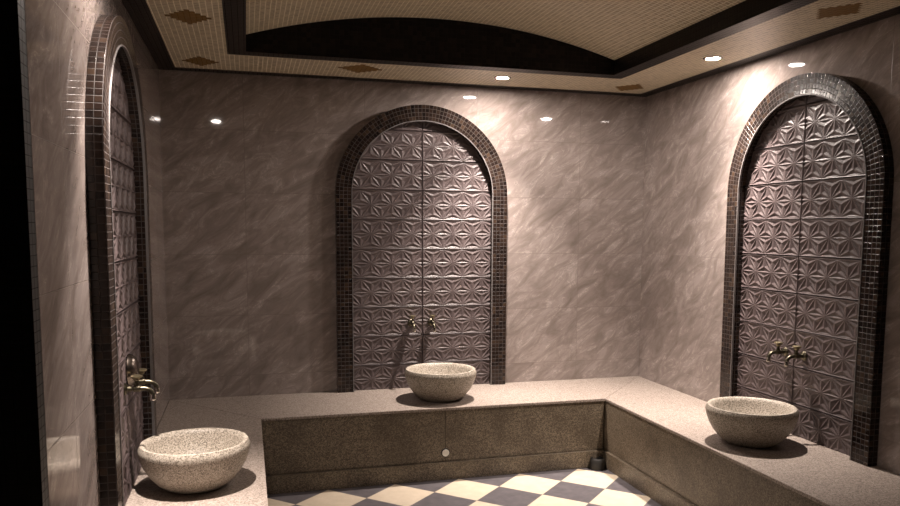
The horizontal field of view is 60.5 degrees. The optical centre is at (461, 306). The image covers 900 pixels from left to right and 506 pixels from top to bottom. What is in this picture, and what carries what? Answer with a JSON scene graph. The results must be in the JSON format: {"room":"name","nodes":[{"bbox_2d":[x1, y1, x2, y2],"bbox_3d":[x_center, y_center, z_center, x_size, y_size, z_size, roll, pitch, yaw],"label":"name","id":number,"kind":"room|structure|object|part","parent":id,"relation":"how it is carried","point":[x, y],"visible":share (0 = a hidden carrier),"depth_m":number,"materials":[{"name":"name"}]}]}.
{"room":"spa","nodes":[
{"label":"spa","id":0,"kind":"room"},
{"bbox_2d":[0,0,48,505],"bbox_3d":[-1.702,-0.111,1.666,1.400,2.948,0.059,-1,6,-15],"label":"pillar","id":1,"kind":"structure","parent":0,"point":[23,453],"depth_m":1.83,"materials":[{"name":"black"}]},
{"bbox_2d":[24,0,169,505],"bbox_3d":[-1.503,-0.277,3.333,0.120,2.950,3.062,-1,6,-15],"label":"wall","id":2,"kind":"structure","parent":0,"point":[58,32],"depth_m":2.24,"materials":[{"name":"beige stone"}]},
{"bbox_2d":[85,15,156,505],"bbox_3d":[-1.340,-0.169,3.087,0.058,1.890,1.176,-1,6,-15],"label":"arch","id":3,"kind":"object","parent":2,"relation":"attached to","point":[115,136],"visible":0.94,"depth_m":2.98,"materials":[{"name":"grey tile"}]},
{"bbox_3d":[-1.363,-0.121,3.086,0.010,1.794,0.984,-1,6,-15],"label":"relief panel","id":4,"kind":"part","parent":3,"relation":"part of","materials":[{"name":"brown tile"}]},
{"bbox_3d":[-1.318,-0.118,3.099,0.010,1.788,0.972,-1,6,-15],"label":"edge trim","id":5,"kind":"part","parent":3,"relation":"part of","materials":[{"name":"brown tile"}]},
{"bbox_2d":[125,354,139,385],"bbox_3d":[-1.356,0.261,3.190,0.046,0.132,0.132,-1,6,-15],"label":"wall plate","id":6,"kind":"object","parent":3,"relation":"attached to","point":[132,367],"visible":0.91,"depth_m":3.15,"materials":[{"name":"metal"}]},
{"bbox_2d":[124,374,155,400],"bbox_3d":[-1.295,0.329,3.109,0.118,0.106,0.050,-1,6,-15],"label":"tap","id":7,"kind":"object","parent":3,"relation":"attached to","point":[136,388],"visible":1,"depth_m":3.10,"materials":[{"name":"brown metal"}]},
{"bbox_3d":[-1.307,0.288,3.102,0.047,0.022,0.047,-1,6,-15],"label":"round handle","id":8,"kind":"part","parent":7,"relation":"part of","materials":[{"name":"gold metal"}]},
{"bbox_2d":[130,368,159,392],"bbox_3d":[-1.334,0.315,3.248,0.118,0.106,0.050,-1,6,-15],"label":"tap","id":9,"kind":"object","parent":3,"relation":"attached to","point":[142,381],"visible":0.65,"depth_m":3.25,"materials":[{"name":"brown metal"}]},
{"bbox_3d":[-1.346,0.274,3.241,0.047,0.022,0.047,-1,6,-15],"label":"round handle","id":10,"kind":"part","parent":9,"relation":"part of","materials":[{"name":"gold metal"}]},
{"bbox_2d":[159,69,645,423],"bbox_3d":[-0.277,-0.468,5.317,3.311,2.950,0.120,-1,6,-15],"label":"wall","id":11,"kind":"structure","parent":0,"point":[250,163],"depth_m":5.08,"materials":[{"name":"beige stone"}]},
{"bbox_2d":[335,105,506,392],"bbox_3d":[-0.260,-0.387,5.237,1.176,1.910,0.058,-1,6,-15],"label":"arch","id":12,"kind":"object","parent":11,"relation":"attached to","point":[421,190],"visible":0.97,"depth_m":5.24,"materials":[{"name":"grey tile"}]},
{"bbox_2d":[407,315,415,331],"bbox_3d":[-0.332,0.116,5.227,0.050,0.106,0.118,-1,6,-15],"label":"tap","id":13,"kind":"object","parent":12,"relation":"attached to","point":[410,322],"visible":1,"depth_m":5.22,"materials":[{"name":"brown metal"}]},
{"bbox_2d":[427,315,435,330],"bbox_3d":[-0.197,0.113,5.265,0.050,0.106,0.118,-1,6,-15],"label":"tap","id":14,"kind":"object","parent":12,"relation":"attached to","point":[430,322],"visible":1,"depth_m":5.26,"materials":[{"name":"brown metal"}]},
{"bbox_2d":[267,448,661,505],"bbox_3d":[-0.126,1.366,2.300,4.951,0.100,6.340,-1,6,-15],"label":"floor","id":15,"kind":"structure","parent":0,"point":[580,486],"depth_m":4.52,"materials":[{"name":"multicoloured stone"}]},
{"bbox_2d":[125,376,899,505],"bbox_3d":[0.256,0.972,3.513,3.309,0.447,3.899,-1,6,-15],"label":"bench","id":16,"kind":"object","parent":15,"relation":"on","point":[661,440],"depth_m":4.61,"materials":[{"name":"beige stone"}]},
{"bbox_2d":[137,428,250,493],"bbox_3d":[-1.130,0.665,3.278,0.454,0.194,0.454,4,7,32],"label":"stone basin","id":17,"kind":"object","parent":16,"relation":"on","point":[194,460],"visible":1,"depth_m":3.15,"materials":[{"name":"grey stone"}]},
{"bbox_3d":[-0.629,0.811,4.621,1.088,0.321,0.030,-1,6,-15],"label":"panel","id":18,"kind":"part","parent":16,"relation":"part of","materials":[{"name":"brown stone"}]},
{"bbox_2d":[404,363,476,401],"bbox_3d":[-0.137,0.499,4.982,0.464,0.198,0.464,-1,6,-15],"label":"stone basin","id":19,"kind":"object","parent":16,"relation":"on","point":[431,382],"visible":1,"depth_m":4.83,"materials":[{"name":"grey stone"}]},
{"bbox_3d":[-0.099,0.904,4.757,0.056,0.056,0.012,-1,6,-15],"label":"drain cap","id":20,"kind":"part","parent":16,"relation":"part of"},
{"bbox_3d":[0.409,0.787,4.909,1.062,0.321,0.030,-1,6,-15],"label":"panel","id":21,"kind":"part","parent":16,"relation":"part of","materials":[{"name":"brown stone"}]},
{"bbox_3d":[1.381,0.932,3.506,0.030,0.321,3.269,-1,6,-15],"label":"panel","id":22,"kind":"part","parent":16,"relation":"part of","materials":[{"name":"brown stone"}]},
{"bbox_2d":[705,396,798,447],"bbox_3d":[1.494,0.608,3.990,0.454,0.194,0.454,1,6,11],"label":"stone basin","id":23,"kind":"object","parent":16,"relation":"on","point":[749,422],"visible":1,"depth_m":3.86,"materials":[{"name":"grey stone"}]},
{"bbox_2d":[589,456,604,470],"bbox_3d":[0.877,1.016,4.994,0.104,0.072,0.104,-1,6,-15],"label":"floor drain","id":24,"kind":"object","parent":15,"relation":"on","point":[596,464],"visible":1,"depth_m":4.96,"materials":[{"name":"black metal"}]},
{"bbox_2d":[146,0,899,93],"bbox_3d":[0.562,-1.313,2.221,3.108,0.256,5.897,-1,6,-15],"label":"ceiling","id":25,"kind":"structure","parent":0,"point":[192,32],"depth_m":4.19,"materials":[{"name":"beige stone"}]},
{"bbox_2d":[494,76,510,79],"bbox_3d":[0.259,-1.452,4.912,0.108,0.005,0.108,-1,6,-15],"label":"recessed light","id":26,"kind":"object","parent":25,"relation":"in","point":[496,77],"visible":1,"depth_m":4.89,"materials":[{"name":"metal"}]},
{"bbox_2d":[121,0,899,96],"bbox_3d":[-0.113,-1.171,2.047,4.711,0.001,6.100,-1,6,-15],"label":"trim","id":27,"kind":"structure","parent":25,"relation":"attached to","point":[139,12],"depth_m":4.33,"materials":[{"name":"black wood"}]},
{"bbox_2d":[222,0,817,78],"bbox_3d":[0.401,-1.358,2.665,2.412,0.255,4.046,-1,6,-15],"label":"trim","id":28,"kind":"structure","parent":25,"relation":"attached to","point":[408,41],"depth_m":4.43,"materials":[{"name":"paint"}]},
{"bbox_2d":[703,56,722,60],"bbox_3d":[1.409,-1.388,4.328,0.108,0.005,0.108,-1,6,-15],"label":"recessed light","id":29,"kind":"object","parent":25,"relation":"in","point":[710,58],"visible":1,"depth_m":4.32,"materials":[{"name":"metal"}]},
{"bbox_2d":[638,14,899,473],"bbox_3d":[2.209,-0.204,2.794,0.120,2.950,6.100,-1,6,-15],"label":"wall","id":30,"kind":"structure","parent":0,"point":[693,130],"depth_m":4.89,"materials":[{"name":"beige stone"}]},
{"bbox_2d":[719,73,893,466],"bbox_3d":[1.762,-0.251,4.072,0.058,1.890,1.176,-1,6,-15],"label":"arch","id":31,"kind":"object","parent":30,"relation":"attached to","point":[811,180],"visible":0.99,"depth_m":3.96,"materials":[{"name":"grey tile"}]},
{"bbox_2d":[766,341,788,361],"bbox_3d":[1.703,0.246,4.179,0.118,0.106,0.050,-1,6,-15],"label":"tap","id":32,"kind":"object","parent":31,"relation":"attached to","point":[784,351],"visible":1,"depth_m":4.17,"materials":[{"name":"brown metal"}]},
{"bbox_3d":[1.715,0.204,4.178,0.047,0.022,0.047,-1,6,-15],"label":"round handle","id":33,"kind":"part","parent":32,"relation":"part of","materials":[{"name":"gold metal"}]},
{"bbox_2d":[784,345,806,366],"bbox_3d":[1.742,0.260,4.040,0.118,0.106,0.050,-1,6,-15],"label":"tap","id":34,"kind":"object","parent":31,"relation":"attached to","point":[796,355],"visible":1,"depth_m":4.03,"materials":[{"name":"brown metal"}]},
{"bbox_3d":[1.754,0.218,4.039,0.047,0.022,0.047,-1,6,-15],"label":"round handle","id":35,"kind":"part","parent":34,"relation":"part of","materials":[{"name":"gold metal"}]},
{"bbox_3d":[1.784,-0.204,4.083,0.010,1.794,0.984,-1,6,-15],"label":"relief panel","id":36,"kind":"part","parent":31,"relation":"part of","materials":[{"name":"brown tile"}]}
]}

